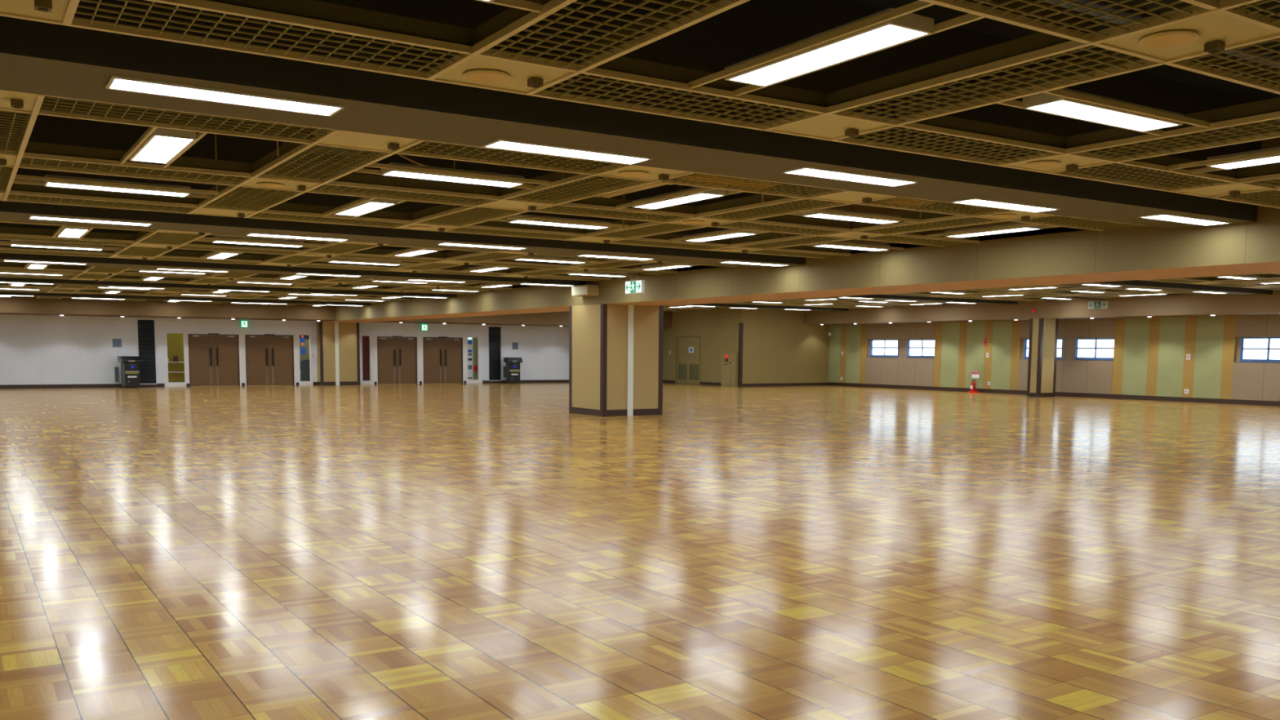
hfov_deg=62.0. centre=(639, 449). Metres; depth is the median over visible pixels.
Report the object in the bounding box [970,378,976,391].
fire extinguisher
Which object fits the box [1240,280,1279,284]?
lamp
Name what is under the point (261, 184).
ceiling speaker
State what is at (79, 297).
lamp
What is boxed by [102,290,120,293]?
lamp
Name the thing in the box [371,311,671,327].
trim
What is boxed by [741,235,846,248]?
air vent
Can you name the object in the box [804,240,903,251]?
lamp
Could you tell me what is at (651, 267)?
diffuser
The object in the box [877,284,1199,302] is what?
trim
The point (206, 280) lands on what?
air vent
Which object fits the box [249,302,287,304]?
lamp
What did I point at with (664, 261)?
air vent
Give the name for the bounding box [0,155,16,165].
ceiling plate
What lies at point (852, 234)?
ceiling plate
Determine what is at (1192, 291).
lamp
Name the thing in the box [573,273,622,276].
diffuser
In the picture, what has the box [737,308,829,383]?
wall
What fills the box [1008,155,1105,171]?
ceiling plate
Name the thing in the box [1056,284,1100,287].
grille
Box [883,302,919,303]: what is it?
air vent
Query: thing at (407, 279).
lamp
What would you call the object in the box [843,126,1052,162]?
air vent
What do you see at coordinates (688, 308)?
trim
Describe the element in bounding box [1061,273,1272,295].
trim
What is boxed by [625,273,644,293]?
exit sign
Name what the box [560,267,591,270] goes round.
ceiling plate
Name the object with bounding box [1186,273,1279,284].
trim
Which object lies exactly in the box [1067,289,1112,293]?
lamp
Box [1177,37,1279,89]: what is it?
air vent
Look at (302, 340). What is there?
sign
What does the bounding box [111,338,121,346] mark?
wall plate
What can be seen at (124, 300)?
air vent
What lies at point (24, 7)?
ceiling plate
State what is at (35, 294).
trim
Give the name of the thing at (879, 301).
lamp
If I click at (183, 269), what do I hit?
diffuser
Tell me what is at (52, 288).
trim
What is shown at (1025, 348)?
window
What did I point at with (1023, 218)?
ceiling sensor
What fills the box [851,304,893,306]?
lamp
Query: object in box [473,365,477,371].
box
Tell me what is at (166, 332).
window
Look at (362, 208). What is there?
diffuser
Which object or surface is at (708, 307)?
air vent
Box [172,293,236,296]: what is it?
lamp
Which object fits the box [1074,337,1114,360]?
window
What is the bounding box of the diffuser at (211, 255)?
[208,253,236,258]
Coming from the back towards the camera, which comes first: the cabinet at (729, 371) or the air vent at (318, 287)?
the cabinet at (729, 371)
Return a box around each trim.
[0,0,1279,208]
[0,89,1145,258]
[0,111,806,267]
[0,220,737,280]
[0,222,586,287]
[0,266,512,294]
[0,276,457,298]
[0,283,414,301]
[0,284,408,302]
[0,291,371,306]
[0,297,335,320]
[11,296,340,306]
[35,297,294,306]
[166,380,482,386]
[184,333,466,386]
[205,0,1279,184]
[299,335,309,360]
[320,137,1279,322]
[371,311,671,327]
[472,337,478,379]
[663,305,755,311]
[675,302,848,311]
[715,297,970,308]
[737,322,743,386]
[745,298,951,307]
[804,289,1279,324]
[826,294,1017,305]
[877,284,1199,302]
[917,286,1190,300]
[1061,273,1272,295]
[1141,272,1279,289]
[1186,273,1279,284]
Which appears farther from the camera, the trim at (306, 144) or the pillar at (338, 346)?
the pillar at (338, 346)
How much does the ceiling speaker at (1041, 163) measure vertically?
0.012 m
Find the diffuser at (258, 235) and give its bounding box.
[249,234,343,240]
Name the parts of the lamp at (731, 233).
mounting rail, mounting rail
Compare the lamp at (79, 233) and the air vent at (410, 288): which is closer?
the lamp at (79, 233)
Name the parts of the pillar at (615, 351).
corner trim, corner trim, trim, corner trim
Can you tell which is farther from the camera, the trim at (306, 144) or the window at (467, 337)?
the window at (467, 337)
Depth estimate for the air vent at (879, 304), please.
40.71 m
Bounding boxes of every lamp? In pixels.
[0,240,122,251]
[0,270,76,275]
[0,281,54,284]
[0,287,50,290]
[0,294,34,296]
[3,259,87,265]
[8,283,26,286]
[13,174,219,198]
[23,263,49,269]
[28,215,152,226]
[52,226,93,239]
[79,297,125,299]
[87,286,159,289]
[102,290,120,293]
[105,75,344,116]
[107,286,165,288]
[120,126,207,168]
[125,267,220,274]
[138,275,167,280]
[155,267,229,272]
[163,300,177,302]
[168,299,211,302]
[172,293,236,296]
[195,235,322,248]
[200,251,244,259]
[208,290,228,293]
[217,288,269,292]
[228,280,305,284]
[245,232,349,241]
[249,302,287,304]
[273,274,307,279]
[274,296,297,298]
[282,293,334,295]
[293,272,361,276]
[311,293,358,295]
[316,257,416,266]
[322,197,406,217]
[324,304,364,306]
[343,298,393,301]
[346,284,379,288]
[353,162,552,189]
[365,278,439,284]
[376,296,399,298]
[384,247,443,257]
[401,296,448,297]
[407,279,466,282]
[426,288,489,292]
[436,242,527,249]
[461,265,515,272]
[473,283,513,288]
[475,0,544,13]
[481,138,652,164]
[493,213,629,230]
[506,254,600,263]
[519,283,575,286]
[561,271,639,277]
[576,253,654,260]
[613,186,742,211]
[631,262,696,271]
[663,306,693,307]
[668,228,769,243]
[684,305,716,306]
[687,0,985,96]
[719,260,790,266]
[751,300,789,302]
[782,166,918,186]
[787,208,919,225]
[795,297,839,300]
[795,302,833,305]
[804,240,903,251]
[838,297,874,298]
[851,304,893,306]
[859,300,894,302]
[886,299,913,302]
[899,302,948,305]
[924,222,1059,239]
[931,290,973,293]
[944,302,977,303]
[951,197,1060,212]
[968,293,1031,297]
[994,285,1068,290]
[996,88,1210,135]
[1039,296,1082,299]
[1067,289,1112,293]
[1080,284,1122,286]
[1103,292,1177,296]
[1124,288,1164,290]
[1138,213,1231,226]
[1167,146,1279,173]
[1191,291,1226,293]
[1215,275,1266,279]
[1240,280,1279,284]
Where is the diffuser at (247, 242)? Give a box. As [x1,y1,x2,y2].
[213,240,301,247]
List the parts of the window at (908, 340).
sash, sash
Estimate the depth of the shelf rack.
41.36 m
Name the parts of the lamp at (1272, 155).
mounting rail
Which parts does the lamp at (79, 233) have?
mounting rail, mounting rail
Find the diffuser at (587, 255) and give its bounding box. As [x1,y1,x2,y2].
[579,254,650,259]
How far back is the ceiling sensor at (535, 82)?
6.18 m
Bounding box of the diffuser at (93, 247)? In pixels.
[11,244,102,250]
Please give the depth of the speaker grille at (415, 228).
13.79 m
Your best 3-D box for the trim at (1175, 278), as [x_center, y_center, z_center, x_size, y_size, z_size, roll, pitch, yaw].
[12.645,-3.797,22.289,17.600,0.039,6.606,-3,6,-33]
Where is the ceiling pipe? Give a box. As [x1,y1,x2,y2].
[1044,0,1279,69]
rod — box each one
[214,133,217,191]
[276,140,279,155]
[622,193,624,227]
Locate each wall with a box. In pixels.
[0,314,568,386]
[662,307,738,384]
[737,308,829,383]
[828,314,1279,401]
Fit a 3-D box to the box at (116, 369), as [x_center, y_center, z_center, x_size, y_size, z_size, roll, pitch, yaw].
[-19.245,-2.776,39.191,0.120,0.550,0.100,-3,6,-33]
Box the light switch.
[1186,354,1190,359]
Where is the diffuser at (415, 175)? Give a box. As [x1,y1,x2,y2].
[385,171,519,186]
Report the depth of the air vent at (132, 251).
17.72 m
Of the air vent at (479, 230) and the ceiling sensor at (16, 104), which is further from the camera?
the air vent at (479, 230)
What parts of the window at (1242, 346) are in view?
sash, sash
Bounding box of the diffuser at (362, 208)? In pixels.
[337,202,391,215]
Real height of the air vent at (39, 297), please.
0.013 m
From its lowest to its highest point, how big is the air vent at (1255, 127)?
0.013 m
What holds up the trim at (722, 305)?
attached to the ceiling
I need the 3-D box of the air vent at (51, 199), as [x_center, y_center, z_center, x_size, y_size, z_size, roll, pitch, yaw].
[-5.928,-2.727,11.775,1.871,0.013,0.646,-3,6,-33]
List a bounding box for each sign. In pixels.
[240,320,248,327]
[299,337,304,342]
[420,323,427,330]
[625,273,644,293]
[1088,301,1108,309]
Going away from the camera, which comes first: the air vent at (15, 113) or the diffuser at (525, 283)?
the air vent at (15, 113)
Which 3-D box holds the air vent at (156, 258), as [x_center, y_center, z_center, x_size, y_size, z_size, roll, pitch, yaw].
[-7.904,-3.461,19.465,1.871,0.013,0.646,-3,6,-33]
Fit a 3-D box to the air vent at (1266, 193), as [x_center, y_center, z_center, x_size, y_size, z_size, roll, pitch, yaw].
[6.578,-2.538,10.813,1.836,0.013,0.646,-3,6,-33]
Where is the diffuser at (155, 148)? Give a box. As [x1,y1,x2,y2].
[133,135,191,162]
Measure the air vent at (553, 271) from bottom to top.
0.013 m
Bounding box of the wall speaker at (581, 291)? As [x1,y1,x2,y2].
[571,284,598,297]
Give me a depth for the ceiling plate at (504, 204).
11.65 m
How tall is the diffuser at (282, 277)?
0.016 m
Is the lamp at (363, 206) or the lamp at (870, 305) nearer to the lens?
the lamp at (363, 206)
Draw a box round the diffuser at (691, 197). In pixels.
[635,193,720,208]
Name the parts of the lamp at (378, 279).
mounting rail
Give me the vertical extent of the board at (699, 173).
0.020 m
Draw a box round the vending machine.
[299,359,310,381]
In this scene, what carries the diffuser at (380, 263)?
attached to the lamp at (333, 260)
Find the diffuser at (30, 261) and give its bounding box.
[4,260,85,264]
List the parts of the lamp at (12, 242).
mounting rail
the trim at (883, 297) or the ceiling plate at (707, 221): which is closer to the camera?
the ceiling plate at (707, 221)
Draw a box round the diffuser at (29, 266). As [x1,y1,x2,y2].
[27,264,45,268]
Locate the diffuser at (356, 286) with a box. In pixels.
[355,285,373,288]
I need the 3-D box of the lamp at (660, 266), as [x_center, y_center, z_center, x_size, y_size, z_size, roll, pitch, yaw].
[0.507,-3.490,20.238,0.364,0.070,1.952,-3,6,-33]
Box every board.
[299,339,309,359]
[679,173,782,188]
[878,196,937,206]
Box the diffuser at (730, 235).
[688,232,751,241]
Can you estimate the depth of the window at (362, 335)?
44.30 m
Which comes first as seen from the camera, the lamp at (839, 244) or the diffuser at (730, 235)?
the diffuser at (730, 235)
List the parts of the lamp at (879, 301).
mounting rail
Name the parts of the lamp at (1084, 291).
mounting rail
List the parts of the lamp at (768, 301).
mounting rail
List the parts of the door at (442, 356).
handle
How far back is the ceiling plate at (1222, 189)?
10.17 m
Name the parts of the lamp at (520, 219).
mounting rail, mounting rail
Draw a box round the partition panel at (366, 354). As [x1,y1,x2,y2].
[362,336,369,380]
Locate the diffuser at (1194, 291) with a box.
[1194,291,1219,293]
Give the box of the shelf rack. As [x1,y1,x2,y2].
[166,333,184,382]
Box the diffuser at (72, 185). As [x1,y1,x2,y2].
[46,182,187,196]
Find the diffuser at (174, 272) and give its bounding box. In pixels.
[140,271,204,274]
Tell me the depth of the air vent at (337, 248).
16.89 m
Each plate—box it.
[0,0,69,21]
[0,90,37,111]
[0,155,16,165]
[0,193,4,199]
[73,278,101,279]
[84,271,114,274]
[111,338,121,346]
[113,255,151,258]
[133,243,177,248]
[160,230,206,233]
[192,208,253,216]
[208,276,234,279]
[243,177,317,190]
[260,262,293,265]
[297,252,335,256]
[320,130,417,151]
[344,241,377,244]
[388,269,421,271]
[400,223,453,230]
[436,56,570,91]
[440,260,472,263]
[483,200,547,209]
[506,275,530,276]
[511,342,518,349]
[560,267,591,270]
[569,236,617,241]
[601,165,686,180]
[672,217,729,225]
[715,247,756,251]
[772,115,886,137]
[813,191,888,202]
[825,231,880,237]
[981,211,1045,219]
[983,338,986,346]
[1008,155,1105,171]
[1102,12,1278,59]
[1179,183,1264,195]
[1195,282,1218,284]
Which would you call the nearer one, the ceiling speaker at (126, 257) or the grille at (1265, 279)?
the ceiling speaker at (126, 257)
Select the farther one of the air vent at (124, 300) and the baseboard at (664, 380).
the baseboard at (664, 380)
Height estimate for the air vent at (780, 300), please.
0.013 m
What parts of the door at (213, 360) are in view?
handle, handle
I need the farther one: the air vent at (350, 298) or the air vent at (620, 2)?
the air vent at (350, 298)
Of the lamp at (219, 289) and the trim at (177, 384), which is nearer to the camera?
the lamp at (219, 289)
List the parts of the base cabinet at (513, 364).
lid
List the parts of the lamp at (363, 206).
mounting rail, mounting rail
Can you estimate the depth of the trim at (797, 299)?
39.80 m
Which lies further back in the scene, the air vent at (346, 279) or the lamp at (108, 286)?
the lamp at (108, 286)
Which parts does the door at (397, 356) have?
handle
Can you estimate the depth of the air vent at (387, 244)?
16.63 m
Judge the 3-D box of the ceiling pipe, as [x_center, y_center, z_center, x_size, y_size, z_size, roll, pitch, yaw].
[1.752,-2.796,6.104,15.000,0.136,0.140,-3,6,-33]
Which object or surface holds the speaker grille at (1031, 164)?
attached to the ceiling speaker at (1041, 163)
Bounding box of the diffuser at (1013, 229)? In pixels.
[949,227,1036,237]
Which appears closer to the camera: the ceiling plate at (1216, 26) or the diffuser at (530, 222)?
the ceiling plate at (1216, 26)
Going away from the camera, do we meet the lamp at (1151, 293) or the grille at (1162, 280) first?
the grille at (1162, 280)
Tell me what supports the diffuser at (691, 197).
attached to the lamp at (697, 193)
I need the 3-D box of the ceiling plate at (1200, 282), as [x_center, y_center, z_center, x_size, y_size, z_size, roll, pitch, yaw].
[14.202,-4.208,26.790,0.640,0.016,0.640,-3,6,-33]
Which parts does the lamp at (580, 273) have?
mounting rail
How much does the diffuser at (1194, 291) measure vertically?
0.016 m
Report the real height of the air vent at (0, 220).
0.013 m
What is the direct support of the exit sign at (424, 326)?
hanging from the wall at (35, 349)
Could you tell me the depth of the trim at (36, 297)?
37.44 m
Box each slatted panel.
[137,320,156,384]
[488,326,501,381]
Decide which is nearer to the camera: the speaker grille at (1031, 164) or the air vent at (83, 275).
the speaker grille at (1031, 164)
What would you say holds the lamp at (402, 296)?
attached to the trim at (57, 282)
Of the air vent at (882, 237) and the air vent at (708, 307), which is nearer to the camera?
the air vent at (882, 237)
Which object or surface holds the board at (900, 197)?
on the air vent at (968, 211)
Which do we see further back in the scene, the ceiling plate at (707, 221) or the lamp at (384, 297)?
the lamp at (384, 297)
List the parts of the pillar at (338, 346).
corner trim, trim, corner trim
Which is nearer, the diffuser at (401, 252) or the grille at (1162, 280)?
the diffuser at (401, 252)
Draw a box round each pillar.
[316,320,359,385]
[568,303,663,416]
[1026,318,1058,397]
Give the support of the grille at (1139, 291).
attached to the trim at (945, 295)
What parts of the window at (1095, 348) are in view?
sash, sash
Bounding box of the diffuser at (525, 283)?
[524,283,563,285]
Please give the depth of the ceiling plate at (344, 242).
15.96 m
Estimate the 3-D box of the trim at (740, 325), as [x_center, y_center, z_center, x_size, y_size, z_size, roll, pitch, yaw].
[4.275,-4.035,45.251,0.110,2.700,0.160,-3,6,-33]
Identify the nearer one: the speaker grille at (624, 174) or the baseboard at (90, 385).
the speaker grille at (624, 174)
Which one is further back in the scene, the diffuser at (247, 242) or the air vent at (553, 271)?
the air vent at (553, 271)
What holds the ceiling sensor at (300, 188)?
attached to the ceiling plate at (289, 184)
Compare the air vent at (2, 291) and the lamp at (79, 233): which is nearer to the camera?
the lamp at (79, 233)
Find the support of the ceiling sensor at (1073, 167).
attached to the ceiling plate at (1065, 160)
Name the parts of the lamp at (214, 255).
mounting rail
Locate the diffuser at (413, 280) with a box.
[413,280,463,282]
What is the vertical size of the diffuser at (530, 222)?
0.016 m
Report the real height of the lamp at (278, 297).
0.070 m
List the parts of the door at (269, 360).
handle, handle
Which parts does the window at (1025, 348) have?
sash, sash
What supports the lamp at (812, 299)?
attached to the trim at (797, 299)
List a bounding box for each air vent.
[0,110,31,153]
[0,166,13,191]
[0,219,155,230]
[0,235,132,245]
[0,249,111,257]
[0,268,82,272]
[0,275,70,279]
[0,285,51,288]
[2,290,46,292]
[7,194,195,212]
[19,156,248,183]
[39,297,61,298]
[40,96,331,141]
[51,288,77,292]
[58,284,86,288]
[73,0,462,74]
[75,273,109,279]
[80,293,139,295]
[82,288,148,291]
[88,266,125,272]
[103,279,185,283]
[117,246,169,256]
[117,273,207,277]
[124,299,144,301]
[139,231,199,244]
[146,292,172,295]
[153,257,259,263]
[160,288,186,291]
[164,295,226,297]
[177,245,297,254]
[179,292,245,294]
[192,278,229,283]
[202,302,221,303]
[204,186,299,210]
[210,233,336,241]
[213,272,255,277]
[214,284,288,287]
[235,295,262,297]
[239,278,315,282]
[250,297,304,300]
[252,212,405,226]
[254,292,277,294]
[260,145,386,182]
[270,255,325,263]
[275,295,326,297]
[295,264,391,270]
[297,283,334,287]
[308,243,376,253]
[311,184,493,204]
[315,297,338,300]
[318,287,384,290]
[326,277,370,282]
[336,254,438,262]
[337,295,366,297]
[340,301,379,302]
[345,282,416,286]
[350,297,404,300]
[386,244,494,251]
[395,287,432,290]
[402,141,624,172]
[402,262,457,270]
[406,291,469,293]
[418,207,522,226]
[422,271,505,275]
[428,282,471,286]
[445,286,509,289]
[447,227,580,239]
[451,252,523,261]
[470,262,564,268]
[488,0,732,66]
[510,175,646,203]
[520,269,578,275]
[531,275,606,280]
[536,205,688,221]
[537,253,626,259]
[541,74,813,126]
[577,260,647,267]
[592,269,674,274]
[593,222,701,238]
[610,239,724,248]
[663,261,740,266]
[664,173,841,196]
[691,306,721,308]
[703,199,844,219]
[719,222,844,235]
[724,302,762,304]
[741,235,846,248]
[747,249,846,257]
[773,302,810,304]
[779,300,814,302]
[826,299,873,302]
[828,304,861,306]
[831,306,866,308]
[839,45,1145,121]
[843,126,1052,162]
[860,196,1008,214]
[864,217,999,233]
[868,235,972,245]
[879,304,915,306]
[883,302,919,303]
[953,0,1196,37]
[1021,215,1142,230]
[1058,163,1225,189]
[1075,118,1279,159]
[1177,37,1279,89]
[1220,190,1279,206]
[1233,0,1279,22]
[1248,178,1279,186]
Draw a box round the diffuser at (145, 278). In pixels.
[144,277,162,279]
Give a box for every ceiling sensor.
[0,159,6,165]
[10,98,23,108]
[33,0,52,12]
[237,213,244,217]
[297,185,306,191]
[387,142,399,150]
[438,227,444,231]
[527,77,542,88]
[528,205,536,210]
[603,240,609,243]
[658,173,669,180]
[711,222,719,226]
[844,128,858,137]
[860,235,867,239]
[862,197,871,203]
[1021,216,1030,220]
[1066,164,1078,171]
[1204,40,1225,53]
[1229,191,1239,196]
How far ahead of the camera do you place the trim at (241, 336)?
42.77 m
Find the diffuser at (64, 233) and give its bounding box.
[58,228,86,237]
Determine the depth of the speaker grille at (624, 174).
9.44 m
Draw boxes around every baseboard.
[0,379,568,388]
[662,379,720,386]
[742,382,828,386]
[827,382,1279,406]
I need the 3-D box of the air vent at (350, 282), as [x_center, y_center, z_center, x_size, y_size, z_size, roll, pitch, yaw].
[-6.372,-4.091,26.331,1.871,0.013,0.646,-3,6,-33]
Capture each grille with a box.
[169,231,188,232]
[410,226,428,229]
[619,172,646,177]
[684,221,702,223]
[887,293,928,296]
[948,296,982,298]
[951,293,1005,296]
[965,289,1008,292]
[993,214,1015,217]
[1000,295,1060,298]
[1001,298,1041,301]
[1023,292,1064,295]
[1027,162,1058,167]
[1028,288,1097,292]
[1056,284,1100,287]
[1075,295,1122,297]
[1084,291,1151,294]
[1117,288,1142,290]
[1142,33,1195,47]
[1152,279,1205,283]
[1169,291,1208,294]
[1208,283,1254,286]
[1217,279,1279,282]
[1262,287,1279,289]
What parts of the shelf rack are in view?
panel, panel, panel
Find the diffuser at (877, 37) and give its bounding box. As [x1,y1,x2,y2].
[732,24,924,84]
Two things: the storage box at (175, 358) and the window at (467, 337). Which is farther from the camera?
the window at (467, 337)
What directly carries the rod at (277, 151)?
hanging from the ceiling
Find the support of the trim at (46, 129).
attached to the ceiling
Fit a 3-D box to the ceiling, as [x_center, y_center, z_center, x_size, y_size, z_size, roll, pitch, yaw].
[0.430,-5.452,27.310,36.220,0.200,49.200,-3,6,-33]
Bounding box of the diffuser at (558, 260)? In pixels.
[520,258,582,263]
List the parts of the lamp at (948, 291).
mounting rail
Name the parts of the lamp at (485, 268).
mounting rail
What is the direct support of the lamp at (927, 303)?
attached to the trim at (797, 299)
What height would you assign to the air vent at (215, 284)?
0.013 m
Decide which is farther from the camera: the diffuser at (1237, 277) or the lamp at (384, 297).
the lamp at (384, 297)
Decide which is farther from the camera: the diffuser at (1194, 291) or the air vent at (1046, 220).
the diffuser at (1194, 291)
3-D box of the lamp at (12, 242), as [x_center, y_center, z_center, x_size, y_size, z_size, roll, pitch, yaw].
[-9.313,-3.267,17.030,1.865,0.070,0.364,-3,6,-33]
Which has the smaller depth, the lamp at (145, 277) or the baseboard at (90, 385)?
the lamp at (145, 277)
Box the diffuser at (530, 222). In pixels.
[512,220,606,228]
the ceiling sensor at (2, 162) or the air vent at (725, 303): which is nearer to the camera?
the ceiling sensor at (2, 162)
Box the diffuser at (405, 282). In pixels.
[374,280,422,283]
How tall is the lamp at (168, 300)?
0.070 m
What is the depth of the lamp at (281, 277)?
23.88 m
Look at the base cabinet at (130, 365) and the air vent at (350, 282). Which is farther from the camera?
the base cabinet at (130, 365)
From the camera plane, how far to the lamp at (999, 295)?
33.50 m
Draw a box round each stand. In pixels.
[467,337,472,379]
[968,371,979,392]
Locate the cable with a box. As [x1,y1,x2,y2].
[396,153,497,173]
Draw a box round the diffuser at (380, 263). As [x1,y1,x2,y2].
[331,261,398,265]
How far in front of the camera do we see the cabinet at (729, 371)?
45.53 m
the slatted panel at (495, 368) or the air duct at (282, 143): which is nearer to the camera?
the air duct at (282, 143)
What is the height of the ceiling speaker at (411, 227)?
0.012 m
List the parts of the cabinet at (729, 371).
cabinet door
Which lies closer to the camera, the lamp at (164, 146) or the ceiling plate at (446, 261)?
the lamp at (164, 146)
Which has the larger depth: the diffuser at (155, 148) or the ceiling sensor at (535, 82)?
the diffuser at (155, 148)
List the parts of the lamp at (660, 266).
mounting rail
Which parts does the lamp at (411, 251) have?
mounting rail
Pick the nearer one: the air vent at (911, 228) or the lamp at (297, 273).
the air vent at (911, 228)
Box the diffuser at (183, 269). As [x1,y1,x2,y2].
[157,268,223,271]
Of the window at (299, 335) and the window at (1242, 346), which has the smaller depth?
the window at (1242, 346)
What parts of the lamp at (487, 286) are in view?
mounting rail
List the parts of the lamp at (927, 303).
mounting rail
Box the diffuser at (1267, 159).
[1213,155,1279,168]
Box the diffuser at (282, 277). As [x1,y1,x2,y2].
[280,275,303,279]
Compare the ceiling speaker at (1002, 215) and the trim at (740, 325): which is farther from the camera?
the trim at (740, 325)
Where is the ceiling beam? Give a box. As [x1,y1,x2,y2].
[0,0,1262,229]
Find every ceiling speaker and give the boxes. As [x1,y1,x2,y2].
[119,256,135,258]
[168,230,190,232]
[256,182,285,187]
[303,253,319,256]
[408,226,430,229]
[462,69,510,83]
[617,170,648,177]
[682,220,704,223]
[719,248,736,251]
[991,213,1017,217]
[1026,160,1061,167]
[1138,30,1199,48]
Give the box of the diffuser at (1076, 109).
[1030,100,1176,130]
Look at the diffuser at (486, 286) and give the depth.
26.53 m
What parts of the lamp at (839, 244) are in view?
mounting rail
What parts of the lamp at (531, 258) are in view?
mounting rail, mounting rail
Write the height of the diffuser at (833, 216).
0.016 m
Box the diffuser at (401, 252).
[397,249,436,256]
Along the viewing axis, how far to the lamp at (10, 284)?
27.60 m
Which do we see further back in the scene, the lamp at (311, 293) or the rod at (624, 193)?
the lamp at (311, 293)
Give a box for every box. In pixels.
[114,367,119,382]
[172,355,177,361]
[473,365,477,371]
[502,366,506,377]
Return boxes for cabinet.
[117,355,142,387]
[503,357,522,383]
[720,353,738,386]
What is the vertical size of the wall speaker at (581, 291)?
0.240 m
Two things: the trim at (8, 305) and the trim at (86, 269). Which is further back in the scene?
the trim at (8, 305)
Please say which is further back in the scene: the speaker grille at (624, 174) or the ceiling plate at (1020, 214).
the ceiling plate at (1020, 214)
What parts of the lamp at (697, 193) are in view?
mounting rail, mounting rail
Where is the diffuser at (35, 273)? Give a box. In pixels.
[0,272,53,275]
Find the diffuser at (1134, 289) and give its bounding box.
[1133,288,1159,290]
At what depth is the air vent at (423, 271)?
22.18 m
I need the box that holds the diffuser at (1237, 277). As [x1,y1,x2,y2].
[1219,276,1256,279]
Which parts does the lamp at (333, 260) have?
mounting rail, mounting rail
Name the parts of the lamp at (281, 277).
mounting rail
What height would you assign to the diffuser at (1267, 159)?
0.016 m
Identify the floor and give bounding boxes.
[0,382,1279,719]
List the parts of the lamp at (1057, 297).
mounting rail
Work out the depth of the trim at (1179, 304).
35.93 m
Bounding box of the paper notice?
[688,346,693,352]
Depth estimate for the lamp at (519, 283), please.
24.40 m
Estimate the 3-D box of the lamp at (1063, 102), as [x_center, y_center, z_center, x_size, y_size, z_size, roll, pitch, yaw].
[3.075,-2.236,7.040,1.865,0.070,0.364,-3,6,-33]
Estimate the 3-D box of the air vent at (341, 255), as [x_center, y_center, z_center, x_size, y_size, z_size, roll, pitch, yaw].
[-4.396,-3.357,18.641,1.871,0.013,0.646,-3,6,-33]
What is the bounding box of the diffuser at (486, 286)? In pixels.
[484,284,510,287]
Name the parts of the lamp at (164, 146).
mounting rail, mounting rail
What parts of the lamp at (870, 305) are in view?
mounting rail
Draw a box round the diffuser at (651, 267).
[648,265,687,270]
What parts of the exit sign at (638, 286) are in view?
casing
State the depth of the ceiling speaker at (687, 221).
12.94 m
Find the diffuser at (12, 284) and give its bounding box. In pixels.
[11,283,23,285]
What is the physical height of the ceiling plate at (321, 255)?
0.016 m
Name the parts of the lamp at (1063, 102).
mounting rail, mounting rail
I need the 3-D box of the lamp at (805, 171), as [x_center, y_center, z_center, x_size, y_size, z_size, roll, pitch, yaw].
[1.807,-2.354,9.084,1.300,0.070,0.300,-3,6,-33]
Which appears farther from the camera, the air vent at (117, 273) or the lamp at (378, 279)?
the lamp at (378, 279)
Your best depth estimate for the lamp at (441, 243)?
15.40 m
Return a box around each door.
[187,333,239,386]
[244,333,294,386]
[377,336,417,384]
[422,336,462,383]
[675,336,700,384]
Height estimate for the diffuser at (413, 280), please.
0.016 m
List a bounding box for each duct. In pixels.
[280,128,359,156]
[569,177,672,197]
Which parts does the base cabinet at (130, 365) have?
lid, handle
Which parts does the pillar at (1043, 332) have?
corner trim, corner trim, trim, corner trim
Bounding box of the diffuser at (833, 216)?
[805,213,896,223]
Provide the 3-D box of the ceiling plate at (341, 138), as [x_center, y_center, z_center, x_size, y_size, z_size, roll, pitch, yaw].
[-2.075,-2.359,8.104,0.640,0.016,0.640,-3,6,-33]
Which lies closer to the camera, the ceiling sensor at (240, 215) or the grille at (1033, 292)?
the ceiling sensor at (240, 215)
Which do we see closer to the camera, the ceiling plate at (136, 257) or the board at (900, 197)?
the board at (900, 197)
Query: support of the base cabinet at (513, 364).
on the floor
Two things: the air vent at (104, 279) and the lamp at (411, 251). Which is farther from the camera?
the air vent at (104, 279)
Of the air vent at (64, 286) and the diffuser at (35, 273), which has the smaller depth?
the diffuser at (35, 273)
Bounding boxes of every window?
[165,332,186,383]
[298,334,311,382]
[361,335,371,381]
[466,337,479,380]
[868,338,898,357]
[906,338,934,358]
[1023,337,1063,359]
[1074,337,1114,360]
[1237,337,1279,363]
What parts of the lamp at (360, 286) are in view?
mounting rail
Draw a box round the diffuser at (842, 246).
[816,244,881,250]
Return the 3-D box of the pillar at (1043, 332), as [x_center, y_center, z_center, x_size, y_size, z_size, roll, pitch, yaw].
[14.053,-3.213,37.199,0.904,2.715,0.484,-3,6,-33]
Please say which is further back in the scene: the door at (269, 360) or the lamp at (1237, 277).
the door at (269, 360)
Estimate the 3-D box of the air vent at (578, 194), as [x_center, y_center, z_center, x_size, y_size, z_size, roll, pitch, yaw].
[-0.666,-2.570,10.538,0.646,0.013,1.958,-3,6,-33]
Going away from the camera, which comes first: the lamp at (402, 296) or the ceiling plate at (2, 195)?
the ceiling plate at (2, 195)
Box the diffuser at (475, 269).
[473,267,506,271]
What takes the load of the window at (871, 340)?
in the wall at (1149, 353)
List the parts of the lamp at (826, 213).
mounting rail, mounting rail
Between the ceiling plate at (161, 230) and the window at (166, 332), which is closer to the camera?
the ceiling plate at (161, 230)
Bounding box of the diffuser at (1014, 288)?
[1013,287,1054,289]
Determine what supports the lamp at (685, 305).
attached to the trim at (722, 305)
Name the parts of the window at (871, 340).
sash, sash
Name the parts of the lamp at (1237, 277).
mounting rail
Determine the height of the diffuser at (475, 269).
0.016 m

